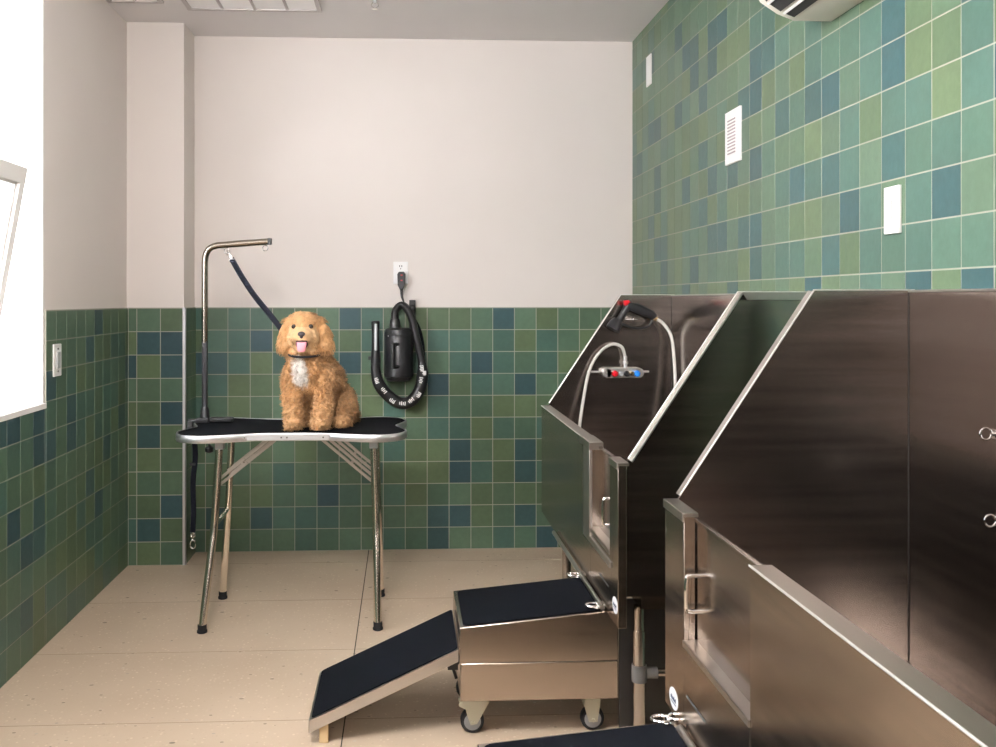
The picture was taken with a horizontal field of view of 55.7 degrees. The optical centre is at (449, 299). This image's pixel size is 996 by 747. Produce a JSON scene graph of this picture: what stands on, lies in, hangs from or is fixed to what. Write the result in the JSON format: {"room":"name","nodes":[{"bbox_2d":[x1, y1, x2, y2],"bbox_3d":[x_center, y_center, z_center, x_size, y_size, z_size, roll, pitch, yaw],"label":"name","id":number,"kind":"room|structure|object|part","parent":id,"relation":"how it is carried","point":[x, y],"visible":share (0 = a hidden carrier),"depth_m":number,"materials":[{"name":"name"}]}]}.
{"room":"dog grooming salon","nodes":[
{"label":"dog grooming salon","id":0,"kind":"room"},
{"bbox_2d":[44,0,126,309],"bbox_3d":[-1.619,-0.033,1.172,0.300,2.765,7.700,0,0,-3],"label":"wall","id":1,"kind":"structure","parent":0,"point":[85,41],"depth_m":4.14,"materials":[{"name":"paint"}]},
{"bbox_2d":[0,159,27,319],"bbox_3d":[-1.655,-0.427,1.950,0.245,1.662,3.439,0,0,-3],"label":"window","id":2,"kind":"structure","parent":1,"relation":"in","point":[12,176],"depth_m":3.54,"materials":[{"name":"white paint"}]},
{"bbox_3d":[-1.675,-0.072,2.747,0.138,0.754,1.590,0,0,-3],"label":"sash pane","id":3,"kind":"part","parent":2,"relation":"part of","materials":[{"name":"clear glass"}]},
{"bbox_2d":[0,0,46,421],"bbox_3d":[-1.652,-0.423,1.950,0.311,1.694,3.457,0,0,-3],"label":"window","id":4,"kind":"structure","parent":1,"relation":"attached to","point":[21,21],"depth_m":3.67,"materials":[{"name":"white paint"}]},
{"bbox_2d":[0,308,127,687],"bbox_3d":[-1.522,0.695,2.353,0.010,1.311,4.850,0,0,-3],"label":"tiled wall","id":5,"kind":"structure","parent":1,"relation":"attached to","point":[87,408],"depth_m":3.89,"materials":[{"name":"green tile"}]},
{"bbox_2d":[52,343,60,376],"bbox_3d":[-1.582,0.242,3.789,0.013,0.130,0.080,0,0,-3],"label":"light switch","id":6,"kind":"object","parent":5,"relation":"attached to","point":[56,370],"visible":1,"depth_m":3.77,"materials":[{"name":"white plastic"}]},
{"bbox_2d":[127,22,193,307],"bbox_3d":[-1.508,-0.033,4.912,0.288,2.765,0.240,0,0,-3],"label":"pillar","id":7,"kind":"structure","parent":0,"point":[160,56],"depth_m":4.79,"materials":[{"name":"paint"}]},
{"bbox_2d":[128,308,182,565],"bbox_3d":[-1.498,0.695,4.787,0.276,1.311,0.010,0,0,-3],"label":"pillar","id":8,"kind":"structure","parent":7,"relation":"attached to","point":[155,335],"depth_m":4.78,"materials":[{"name":"green tile"}]},
{"bbox_2d":[187,307,195,561],"bbox_3d":[-1.359,0.695,4.915,0.010,1.311,0.228,0,0,-3],"label":"tiled wall","id":9,"kind":"structure","parent":7,"relation":"attached to","point":[191,311],"depth_m":4.90,"materials":[{"name":"green tile"}]},
{"bbox_2d":[183,308,186,564],"bbox_3d":[-1.353,0.695,4.794,0.017,1.311,0.016,0,0,-3],"label":"trim","id":10,"kind":"structure","parent":9,"relation":"attached to","point":[184,309],"depth_m":4.79,"materials":[{"name":"silver metal"}]},
{"bbox_2d":[0,548,631,746],"bbox_3d":[-0.239,1.400,1.290,3.068,0.100,7.800,0,0,-3],"label":"floor","id":11,"kind":"structure","parent":0,"point":[251,684],"depth_m":3.54,"materials":[{"name":"tile"}]},
{"bbox_2d":[176,417,406,633],"bbox_3d":[-0.665,0.948,4.087,0.956,0.804,0.606,0,0,-3],"label":"table","id":12,"kind":"object","parent":11,"relation":"on","point":[373,430],"visible":0.94,"depth_m":3.92,"materials":[{"name":"black rubber"}]},
{"bbox_2d":[189,444,197,548],"bbox_3d":[-1.132,0.850,4.150,0.038,0.498,0.024,0,0,-3],"label":"leash","id":13,"kind":"object","parent":12,"relation":"hanging from","point":[194,462],"visible":0.98,"depth_m":4.14,"materials":[{"name":"black fabric"}]},
{"bbox_3d":[-0.987,0.955,3.869,0.041,0.748,0.151,0,0,22],"label":"leg","id":14,"kind":"part","parent":12,"relation":"part of","materials":[{"name":"silver metal"}]},
{"bbox_2d":[215,443,224,449],"bbox_3d":[-0.960,0.600,3.923,0.036,0.045,0.036,0,0,-3],"label":"socket","id":15,"kind":"object","parent":12,"relation":"attached to","point":[218,446],"depth_m":3.91,"materials":[{"name":"grey plastic"}]},
{"bbox_3d":[-1.003,0.954,4.221,0.102,0.746,0.042,0,0,40],"label":"leg","id":16,"kind":"part","parent":12,"relation":"part of","materials":[{"name":"silver metal"}]},
{"bbox_2d":[187,238,271,452],"bbox_3d":[-0.984,0.203,4.202,0.371,0.959,0.060,0,0,-3],"label":"stand","id":17,"kind":"object","parent":12,"relation":"attached to","point":[204,417],"visible":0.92,"depth_m":4.18,"materials":[{"name":"silver metal"}]},
{"bbox_2d":[200,407,209,417],"bbox_3d":[-1.094,0.502,4.197,0.042,0.050,0.041,0,0,-3],"label":"socket","id":18,"kind":"object","parent":17,"relation":"attached to","point":[204,413],"depth_m":4.18,"materials":[{"name":"silver metal"}]},
{"bbox_3d":[-1.074,0.630,4.197,0.040,0.103,0.039,0,0,-3],"label":"clamp knob","id":19,"kind":"part","parent":17,"relation":"part of","materials":[{"name":"black plastic"}]},
{"bbox_3d":[-1.049,0.534,4.199,0.160,0.023,0.060,0,0,-3],"label":"clamp plate","id":20,"kind":"part","parent":17,"relation":"part of","materials":[{"name":"black plastic"}]},
{"bbox_2d":[226,251,280,329],"bbox_3d":[-0.847,-0.027,4.129,0.342,0.389,0.035,0,0,28],"label":"leash","id":21,"kind":"object","parent":17,"relation":"hanging from","point":[233,262],"visible":0.97,"depth_m":4.13,"materials":[{"name":"black fabric"}]},
{"bbox_3d":[-0.676,0.561,3.842,0.365,0.024,0.014,0,0,-3],"label":"splice plate","id":22,"kind":"part","parent":12,"relation":"part of","materials":[{"name":"silver metal"}]},
{"bbox_2d":[275,310,361,431],"bbox_3d":[-0.567,0.297,4.072,0.361,0.495,0.394,0,0,-3],"label":"dog","id":23,"kind":"object","parent":12,"relation":"on","point":[316,394],"visible":1,"depth_m":3.95},
{"bbox_2d":[369,443,377,447],"bbox_3d":[-0.322,0.600,3.954,0.036,0.045,0.036,0,0,-3],"label":"socket","id":24,"kind":"object","parent":12,"relation":"attached to","point":[371,445],"depth_m":3.94,"materials":[{"name":"grey plastic"}]},
{"bbox_3d":[-0.305,0.955,3.902,0.039,0.748,0.141,0,0,-14],"label":"leg","id":25,"kind":"part","parent":12,"relation":"part of","materials":[{"name":"silver metal"}]},
{"bbox_3d":[-0.322,0.954,4.257,0.041,0.745,0.084,0,0,21],"label":"leg","id":26,"kind":"part","parent":12,"relation":"part of","materials":[{"name":"silver metal"}]},
{"bbox_2d":[0,559,607,726],"bbox_3d":[-0.209,1.355,2.728,2.668,0.010,4.252,0,0,-3],"label":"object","id":27,"kind":"structure","parent":11,"relation":"in","point":[535,559],"depth_m":3.59,"materials":[{"name":"brown tile"}]},
{"bbox_2d":[340,550,368,746],"bbox_3d":[-0.314,1.355,2.538,0.004,0.011,5.100,0,0,-3],"label":"trim","id":28,"kind":"structure","parent":11,"relation":"in","point":[368,550],"depth_m":3.89,"materials":[{"name":"brown"}]},
{"bbox_2d":[308,571,617,742],"bbox_3d":[0.037,1.146,3.063,0.951,0.408,0.387,0,0,-3],"label":"ramp","id":29,"kind":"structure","parent":11,"relation":"on","point":[550,639],"depth_m":2.90,"materials":[{"name":"silver metal"}]},
{"bbox_2d":[477,712,686,746],"bbox_3d":[0.087,1.146,1.942,0.951,0.408,0.387,0,0,-3],"label":"step","id":30,"kind":"structure","parent":11,"relation":"on","point":[662,733],"depth_m":2.10,"materials":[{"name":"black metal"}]},
{"bbox_2d":[541,291,806,726],"bbox_3d":[0.753,0.662,3.521,0.644,1.376,1.572,0,0,-3],"label":"tub","id":31,"kind":"object","parent":11,"relation":"on","point":[606,480],"visible":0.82,"depth_m":2.91,"materials":[{"name":"silver metal"}]},
{"bbox_3d":[0.513,1.140,4.140,0.056,0.420,0.056,0,0,-3],"label":"leg","id":32,"kind":"part","parent":31,"relation":"part of","materials":[{"name":"grey metal"}]},
{"bbox_3d":[0.460,0.719,3.699,0.036,0.477,1.115,0,0,-3],"label":"panel","id":33,"kind":"part","parent":31,"relation":"part of","materials":[{"name":"silver metal"}]},
{"bbox_3d":[0.446,0.948,3.366,0.015,0.016,0.940,0,0,-3],"label":"hook rod","id":34,"kind":"part","parent":31,"relation":"part of","materials":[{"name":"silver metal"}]},
{"bbox_3d":[0.466,0.640,3.186,0.010,0.289,0.112,0,0,-3],"label":"guide post","id":35,"kind":"part","parent":31,"relation":"part of","materials":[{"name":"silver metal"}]},
{"bbox_3d":[0.473,0.795,3.032,0.010,0.020,0.420,0,0,-3],"label":"guide rail","id":36,"kind":"part","parent":31,"relation":"part of","materials":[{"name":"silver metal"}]},
{"bbox_3d":[0.493,0.763,2.992,0.039,0.013,0.301,0,0,-3],"label":"door sill","id":37,"kind":"part","parent":31,"relation":"part of","materials":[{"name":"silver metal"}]},
{"bbox_3d":[0.491,0.664,2.947,0.032,0.094,0.010,0,0,-3],"label":"door handle","id":38,"kind":"part","parent":31,"relation":"part of","materials":[{"name":"silver metal"}]},
{"bbox_3d":[0.506,0.622,3.003,0.012,0.272,0.360,0,0,-3],"label":"door","id":39,"kind":"part","parent":31,"relation":"part of","materials":[{"name":"silver metal"}]},
{"bbox_3d":[0.726,0.424,4.271,0.576,0.892,0.006,0,0,-3],"label":"panel","id":40,"kind":"part","parent":31,"relation":"part of","materials":[{"name":"silver metal"}]},
{"bbox_3d":[0.738,0.330,4.210,0.028,0.028,0.026,0,0,-3],"label":"valve knob","id":41,"kind":"part","parent":31,"relation":"part of","materials":[{"name":"red plastic"}]},
{"bbox_3d":[0.792,0.330,4.213,0.026,0.026,0.026,0,0,-3],"label":"valve knob","id":42,"kind":"part","parent":31,"relation":"part of","materials":[{"name":"black plastic"}]},
{"bbox_2d":[578,300,676,426],"bbox_3d":[0.772,0.430,4.087,0.468,0.860,0.366,0,0,-3],"label":"sprayer","id":43,"kind":"object","parent":31,"relation":"on","point":[615,324],"visible":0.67,"depth_m":4.20,"materials":[{"name":"black plastic"}]},
{"bbox_3d":[0.838,0.330,4.215,0.028,0.028,0.026,0,0,-3],"label":"valve knob","id":44,"kind":"part","parent":31,"relation":"part of","materials":[{"name":"blue plastic"}]},
{"bbox_3d":[0.576,1.140,2.861,0.056,0.420,0.056,0,0,-3],"label":"leg","id":45,"kind":"part","parent":31,"relation":"part of","materials":[{"name":"grey metal"}]},
{"bbox_3d":[0.790,1.132,2.926,0.535,0.412,0.008,0,0,-3],"label":"service panel","id":46,"kind":"part","parent":31,"relation":"part of","materials":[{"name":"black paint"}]},
{"bbox_3d":[0.803,1.135,2.873,0.415,0.024,0.024,0,0,-3],"label":"cross rail","id":47,"kind":"part","parent":31,"relation":"part of","materials":[{"name":"grey metal"}]},
{"bbox_3d":[1.048,0.424,3.535,0.006,0.892,1.494,0,0,-3],"label":"panel","id":48,"kind":"part","parent":31,"relation":"part of","materials":[{"name":"silver metal"}]},
{"bbox_3d":[0.799,0.424,2.772,0.576,0.892,0.006,0,0,-3],"label":"panel","id":49,"kind":"part","parent":31,"relation":"part of","materials":[{"name":"silver metal"}]},
{"bbox_2d":[663,288,995,746],"bbox_3d":[0.852,0.662,1.507,0.644,1.376,1.572,0,0,-3],"label":"tub","id":50,"kind":"object","parent":11,"relation":"on","point":[830,549],"visible":1,"depth_m":2.15,"materials":[{"name":"silver metal"}]},
{"bbox_3d":[0.541,0.948,1.422,0.015,0.016,1.320,0,0,-3],"label":"hook rod","id":51,"kind":"part","parent":50,"relation":"part of","materials":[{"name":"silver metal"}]},
{"bbox_3d":[0.532,0.647,2.072,0.034,0.090,0.010,0,0,-3],"label":"door handle","id":52,"kind":"part","parent":50,"relation":"part of","materials":[{"name":"silver metal"}]},
{"bbox_3d":[0.547,0.763,1.893,0.039,0.013,0.401,0,0,-3],"label":"door sill","id":53,"kind":"part","parent":50,"relation":"part of","materials":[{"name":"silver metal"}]},
{"bbox_3d":[0.561,0.622,1.884,0.012,0.272,0.460,0,0,-3],"label":"door","id":54,"kind":"part","parent":50,"relation":"part of","materials":[{"name":"silver metal"}]},
{"bbox_3d":[0.825,0.424,2.257,0.576,0.892,0.006,0,0,-3],"label":"panel","id":55,"kind":"part","parent":50,"relation":"part of","materials":[{"name":"silver metal"}]},
{"bbox_3d":[0.581,0.719,1.219,0.036,0.477,0.950,0,0,-3],"label":"panel","id":56,"kind":"part","parent":50,"relation":"part of","materials":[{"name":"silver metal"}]},
{"bbox_3d":[1.146,0.424,1.522,0.006,0.892,1.494,0,0,-3],"label":"panel","id":57,"kind":"part","parent":50,"relation":"part of","materials":[{"name":"silver metal"}]},
{"bbox_2d":[105,0,668,41],"bbox_3d":[-0.239,-1.465,1.290,3.068,0.100,7.800,0,0,-3],"label":"ceiling","id":58,"kind":"structure","parent":0,"point":[525,20],"depth_m":4.72,"materials":[{"name":"paint"}]},
{"bbox_2d":[106,0,163,3],"bbox_3d":[-1.476,-1.409,4.290,0.264,0.013,0.315,0,0,-3],"label":"ceiling vent","id":59,"kind":"object","parent":58,"relation":"in","point":[108,1],"visible":1,"depth_m":4.43,"materials":[{"name":"grey metal"}]},
{"bbox_2d":[181,0,321,12],"bbox_3d":[-0.937,-1.409,4.367,0.649,0.013,0.415,0,0,-3],"label":"ceiling vent","id":60,"kind":"object","parent":58,"relation":"in","point":[191,5],"visible":1,"depth_m":4.50,"materials":[{"name":"grey metal"}]},
{"bbox_3d":[-1.169,-1.413,4.356,0.140,0.007,0.371,0,0,-3],"label":"panel","id":61,"kind":"part","parent":60,"relation":"part of","materials":[{"name":"white plastic"}]},
{"bbox_3d":[-1.014,-1.413,4.363,0.140,0.007,0.371,0,0,-3],"label":"panel","id":62,"kind":"part","parent":60,"relation":"part of","materials":[{"name":"white plastic"}]},
{"bbox_3d":[-0.858,-1.413,4.371,0.140,0.007,0.371,0,0,-3],"label":"panel","id":63,"kind":"part","parent":60,"relation":"part of","materials":[{"name":"white plastic"}]},
{"bbox_3d":[-0.703,-1.413,4.378,0.140,0.007,0.371,0,0,-3],"label":"panel","id":64,"kind":"part","parent":60,"relation":"part of","materials":[{"name":"white plastic"}]},
{"bbox_2d":[371,0,378,9],"bbox_3d":[-0.351,-1.387,4.388,0.060,0.058,0.060,0,0,-3],"label":"sprinkler","id":65,"kind":"object","parent":58,"relation":"attached to","point":[374,1],"visible":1,"depth_m":4.38,"materials":[{"name":"grey plastic"}]},
{"bbox_2d":[194,36,631,306],"bbox_3d":[-0.427,-0.033,5.135,3.068,2.765,0.100,0,0,-3],"label":"wall","id":66,"kind":"structure","parent":0,"point":[500,171],"depth_m":5.10,"materials":[{"name":"paint"}]},
{"bbox_2d":[393,262,407,283],"bbox_3d":[-0.267,-0.147,5.086,0.080,0.120,0.014,0,0,-3],"label":"power outlet","id":67,"kind":"object","parent":66,"relation":"attached to","point":[397,266],"visible":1,"depth_m":5.08,"materials":[{"name":"white plastic"}]},
{"bbox_2d":[397,264,403,269],"bbox_3d":[-0.267,-0.178,5.083,0.036,0.036,0.004,0,0,-3],"label":"socket","id":68,"kind":"object","parent":67,"relation":"attached to","point":[399,266],"depth_m":5.08,"materials":[{"name":"grey plastic"}]},
{"bbox_2d":[397,272,405,301],"bbox_3d":[-0.261,-0.060,5.057,0.044,0.184,0.045,0,0,-3],"label":"plug","id":69,"kind":"object","parent":67,"relation":"attached to","point":[401,275],"visible":0.8,"depth_m":5.04,"materials":[{"name":"black plastic"}]},
{"bbox_2d":[196,307,610,551],"bbox_3d":[-0.186,0.695,5.092,2.370,1.311,0.010,0,0,-3],"label":"tiled wall","id":70,"kind":"structure","parent":66,"relation":"attached to","point":[466,473],"depth_m":5.09,"materials":[{"name":"green tile"}]},
{"bbox_2d":[368,301,427,408],"bbox_3d":[-0.277,0.293,4.982,0.314,0.572,0.167,0,0,-20],"label":"dryer","id":71,"kind":"object","parent":70,"relation":"attached to","point":[398,341],"visible":1,"depth_m":4.94,"materials":[{"name":"black plastic"}]},
{"bbox_3d":[-0.287,0.290,4.904,0.047,0.136,0.022,0,0,-36],"label":"carry handle","id":72,"kind":"part","parent":71,"relation":"part of","materials":[{"name":"black plastic"}]},
{"bbox_2d":[409,300,415,327],"bbox_3d":[-0.201,0.085,5.035,0.034,0.170,0.122,0,0,-3],"label":"wall hook","id":73,"kind":"object","parent":70,"relation":"attached to","point":[412,303],"visible":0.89,"depth_m":5.07,"materials":[{"name":"black plastic"}]},
{"bbox_3d":[1.245,-0.032,1.312,0.100,2.765,7.700,0,0,-3],"label":"wall","id":74,"kind":"structure","parent":0,"visible":0},
{"bbox_2d":[632,0,995,294],"bbox_3d":[1.139,-0.033,2.353,0.010,2.765,5.590,0,0,-3],"label":"tiled wall","id":75,"kind":"structure","parent":74,"relation":"attached to","point":[874,97],"depth_m":2.88,"materials":[{"name":"green tile"}]},
{"bbox_2d":[646,53,651,86],"bbox_3d":[1.013,-1.169,4.785,0.007,0.153,0.090,0,0,-3],"label":"blank wall plate","id":76,"kind":"object","parent":75,"relation":"attached to","point":[649,57],"visible":1,"depth_m":4.76,"materials":[{"name":"white plastic"}]},
{"bbox_2d":[725,105,741,165],"bbox_3d":[1.071,-0.619,3.555,0.012,0.202,0.158,0,0,-3],"label":"air vent","id":77,"kind":"object","parent":75,"relation":"in","point":[733,118],"visible":1,"depth_m":3.54,"materials":[{"name":"white plastic"}]},
{"bbox_2d":[759,0,862,20],"bbox_3d":[1.011,-0.964,2.347,0.248,0.302,0.790,0,0,-3],"label":"air conditioner","id":78,"kind":"object","parent":75,"relation":"attached to","point":[795,10],"visible":1,"depth_m":2.65,"materials":[{"name":"beige plastic"}]},
{"bbox_2d":[884,185,901,234],"bbox_3d":[1.127,-0.230,2.397,0.014,0.121,0.074,0,0,-3],"label":"blank wall plate","id":79,"kind":"object","parent":75,"relation":"attached to","point":[893,194],"depth_m":2.38,"materials":[{"name":"white plastic"}]}
]}

